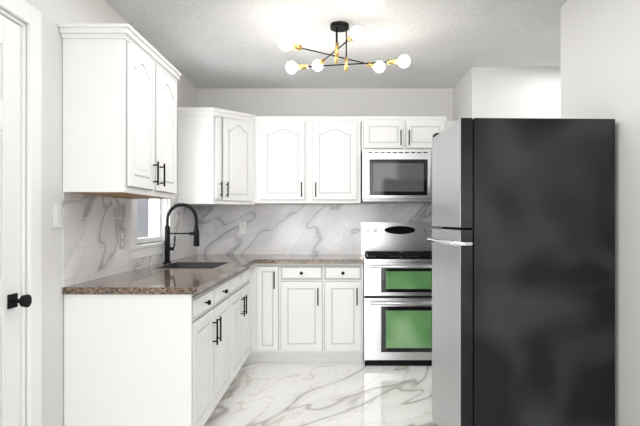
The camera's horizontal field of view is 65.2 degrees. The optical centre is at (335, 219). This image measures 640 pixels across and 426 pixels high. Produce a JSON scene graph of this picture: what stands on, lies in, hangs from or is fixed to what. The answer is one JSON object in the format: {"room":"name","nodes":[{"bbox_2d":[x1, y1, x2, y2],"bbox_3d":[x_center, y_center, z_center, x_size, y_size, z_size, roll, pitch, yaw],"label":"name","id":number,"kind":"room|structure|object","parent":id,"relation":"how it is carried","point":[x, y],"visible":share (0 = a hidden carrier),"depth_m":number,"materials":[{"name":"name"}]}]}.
{"room":"kitchen","nodes":[
{"label":"kitchen","id":0,"kind":"room"},
{"bbox_2d":[0,0,196,425],"bbox_3d":[-1.445,-0.022,1.465,0.150,2.550,7.230,0,0,0],"label":"wall","id":1,"kind":"structure","parent":0,"point":[55,13],"depth_m":2.42,"materials":[{"name":"white paint"}]},
{"bbox_2d":[0,14,31,425],"bbox_3d":[-1.365,0.198,1.805,0.105,2.094,0.776,0,0,0],"label":"entry door","id":2,"kind":"structure","parent":1,"relation":"in","point":[13,301],"depth_m":2.12,"materials":[{"name":"white wood"}]},
{"bbox_2d":[0,0,41,425],"bbox_3d":[-1.435,0.150,1.805,0.169,2.205,0.980,0,0,0],"label":"door frame","id":3,"kind":"structure","parent":1,"relation":"attached to","point":[29,15],"depth_m":2.22,"materials":[{"name":"white wood"}]},
{"bbox_2d":[53,203,61,227],"bbox_3d":[-1.364,-0.022,2.453,0.010,0.120,0.075,0,0,0],"label":"switch plate","id":4,"kind":"object","parent":1,"relation":"attached to","point":[57,215],"visible":1,"depth_m":2.44,"materials":[{"name":"white plastic"}]},
{"bbox_2d":[58,24,181,199],"bbox_3d":[-1.205,-0.546,2.903,0.325,0.812,0.805,0,0,0],"label":"upper cabinet","id":5,"kind":"object","parent":1,"relation":"attached to","point":[121,110],"depth_m":2.50,"materials":[{"name":"white wood"}]},
{"bbox_2d":[62,192,197,286],"bbox_3d":[-1.365,0.098,3.709,0.008,0.476,2.419,0,0,0],"label":"backsplash","id":6,"kind":"structure","parent":1,"relation":"attached to","point":[93,226],"depth_m":2.90,"materials":[{"name":"stone"}]},
{"bbox_2d":[119,231,123,248],"bbox_3d":[-1.357,0.126,3.170,0.006,0.115,0.070,0,0,0],"label":"electrical outlet plate","id":7,"kind":"object","parent":6,"relation":"attached to","point":[121,239],"visible":1,"depth_m":3.16,"materials":[{"name":"grey plastic"}]},
{"bbox_2d":[130,199,173,259],"bbox_3d":[-1.433,-0.344,3.743,0.171,1.215,0.865,0,0,0],"label":"window","id":8,"kind":"structure","parent":1,"relation":"in","point":[159,209],"depth_m":3.87,"materials":[{"name":"white"}]},
{"bbox_2d":[204,362,435,425],"bbox_3d":[0.640,1.303,1.465,4.320,0.100,7.230,0,0,0],"label":"floor","id":9,"kind":"structure","parent":0,"point":[308,394],"depth_m":3.55,"materials":[{"name":"stone"}]},
{"bbox_2d":[64,274,235,425],"bbox_3d":[-1.046,0.814,3.021,0.643,0.880,0.928,0,0,0],"label":"base cabinet","id":10,"kind":"object","parent":9,"relation":"on","point":[155,359],"depth_m":2.51,"materials":[{"name":"white wood"}]},
{"bbox_2d":[62,254,257,293],"bbox_3d":[-1.031,0.439,3.714,0.674,0.209,2.428,0,0,0],"label":"countertop","id":11,"kind":"structure","parent":10,"relation":"on","point":[196,274],"depth_m":2.93,"materials":[{"name":"beige stone"}]},
{"bbox_2d":[163,203,199,262],"bbox_3d":[-1.204,0.100,3.893,0.284,0.470,0.059,0,0,4],"label":"faucet","id":12,"kind":"object","parent":11,"relation":"on","point":[168,248],"visible":1,"depth_m":3.88,"materials":[{"name":"black metal"}]},
{"bbox_2d":[236,265,251,374],"bbox_3d":[-1.046,0.814,3.809,0.643,0.880,0.928,0,0,0],"label":"base cabinet","id":13,"kind":"object","parent":9,"relation":"on","point":[244,277],"depth_m":3.93,"materials":[{"name":"white wood"}]},
{"bbox_2d":[256,263,287,361],"bbox_3d":[-0.551,0.814,4.618,0.265,0.880,0.617,0,0,0],"label":"base cabinet","id":14,"kind":"object","parent":9,"relation":"on","point":[271,278],"depth_m":4.31,"materials":[{"name":"white wood"}]},
{"bbox_2d":[288,263,331,361],"bbox_3d":[-0.290,0.814,4.618,0.501,0.880,0.617,0,0,0],"label":"base cabinet","id":15,"kind":"object","parent":9,"relation":"on","point":[309,284],"depth_m":4.31,"materials":[{"name":"white wood"}]},
{"bbox_2d":[258,254,363,262],"bbox_3d":[-0.221,0.355,4.604,0.914,0.035,0.649,0,0,0],"label":"countertop","id":16,"kind":"structure","parent":15,"relation":"on","point":[262,258],"depth_m":4.38,"materials":[{"name":"beige stone"}]},
{"bbox_2d":[332,263,362,361],"bbox_3d":[0.021,0.814,4.618,0.394,0.880,0.617,0,0,0],"label":"base cabinet","id":17,"kind":"object","parent":9,"relation":"on","point":[347,278],"depth_m":4.31,"materials":[{"name":"white wood"}]},
{"bbox_2d":[361,222,438,365],"bbox_3d":[0.619,0.637,4.566,0.756,1.232,0.705,0,0,0],"label":"range","id":18,"kind":"object","parent":9,"relation":"on","point":[397,294],"visible":0.81,"depth_m":4.27,"materials":[{"name":"silver metal"}]},
{"bbox_2d":[427,118,614,425],"bbox_3d":[0.942,0.374,2.686,0.815,1.757,0.660,0,0,0],"label":"refrigerator","id":19,"kind":"object","parent":9,"relation":"on","point":[522,239],"visible":1,"depth_m":2.40,"materials":[{"name":"black metal"}]},
{"bbox_2d":[197,88,452,254],"bbox_3d":[-0.183,-0.022,5.005,2.674,2.550,0.150,0,0,0],"label":"wall","id":20,"kind":"structure","parent":0,"point":[347,101],"depth_m":4.93,"materials":[{"name":"white paint"}]},
{"bbox_2d":[178,107,258,205],"bbox_3d":[-1.062,-0.553,4.622,0.610,0.827,0.609,0,0,0],"label":"upper cabinet","id":21,"kind":"object","parent":20,"relation":"attached to","point":[218,144],"depth_m":4.33,"materials":[{"name":"white wood"}]},
{"bbox_2d":[254,115,309,203],"bbox_3d":[-0.528,-0.561,4.739,0.555,0.812,0.375,0,0,0],"label":"upper cabinet","id":22,"kind":"object","parent":20,"relation":"attached to","point":[281,143],"depth_m":4.60,"materials":[{"name":"white wood"}]},
{"bbox_2d":[198,204,441,253],"bbox_3d":[-0.108,0.088,4.925,2.522,0.496,0.008,0,0,0],"label":"backsplash","id":23,"kind":"structure","parent":20,"relation":"attached to","point":[303,228],"depth_m":4.92,"materials":[{"name":"stone"}]},
{"bbox_2d":[239,222,246,233],"bbox_3d":[-0.915,0.081,4.917,0.070,0.115,0.006,0,0,0],"label":"outlet","id":24,"kind":"object","parent":23,"relation":"attached to","point":[242,227],"visible":1,"depth_m":4.92,"materials":[{"name":"white plastic"}]},
{"bbox_2d":[310,116,361,203],"bbox_3d":[-0.011,-0.555,4.764,0.479,0.800,0.324,0,0,0],"label":"upper cabinet","id":25,"kind":"object","parent":20,"relation":"attached to","point":[335,141],"depth_m":4.60,"materials":[{"name":"white wood"}]},
{"bbox_2d":[362,116,449,149],"bbox_3d":[0.628,-0.796,4.764,0.784,0.318,0.324,0,0,0],"label":"upper cabinet","id":26,"kind":"object","parent":20,"relation":"attached to","point":[378,132],"depth_m":4.60,"materials":[{"name":"white wood"}]},
{"bbox_2d":[361,150,431,202],"bbox_3d":[0.619,-0.400,4.694,0.758,0.466,0.447,0,0,0],"label":"over-the-range microwave","id":27,"kind":"object","parent":26,"relation":"attached to","point":[396,176],"visible":0.9,"depth_m":4.51,"materials":[{"name":"silver metal"}]},
{"bbox_2d":[104,0,567,87],"bbox_3d":[0.640,-1.347,1.465,4.320,0.100,7.230,0,0,0],"label":"ceiling","id":28,"kind":"structure","parent":0,"point":[236,43],"depth_m":3.57,"materials":[{"name":"white paint"}]},
{"bbox_2d":[279,21,409,73],"bbox_3d":[0.066,-1.142,3.320,0.832,0.308,0.703,0,0,0],"label":"pendant chandelier","id":29,"kind":"object","parent":28,"relation":"hanging from","point":[356,33],"visible":1,"depth_m":3.29,"materials":[{"name":"black"}]},
{"bbox_2d":[453,67,560,120],"bbox_3d":[1.977,-0.022,4.660,1.646,2.550,0.840,0,0,0],"label":"wall","id":30,"kind":"structure","parent":0,"point":[506,92],"depth_m":4.24,"materials":[{"name":"white paint"}]},
{"bbox_2d":[561,0,639,425],"bbox_3d":[2.085,-0.022,0.450,1.430,2.550,5.200,0,0,0],"label":"wall","id":31,"kind":"structure","parent":0,"point":[600,59],"depth_m":2.42,"materials":[{"name":"white paint"}]}
]}

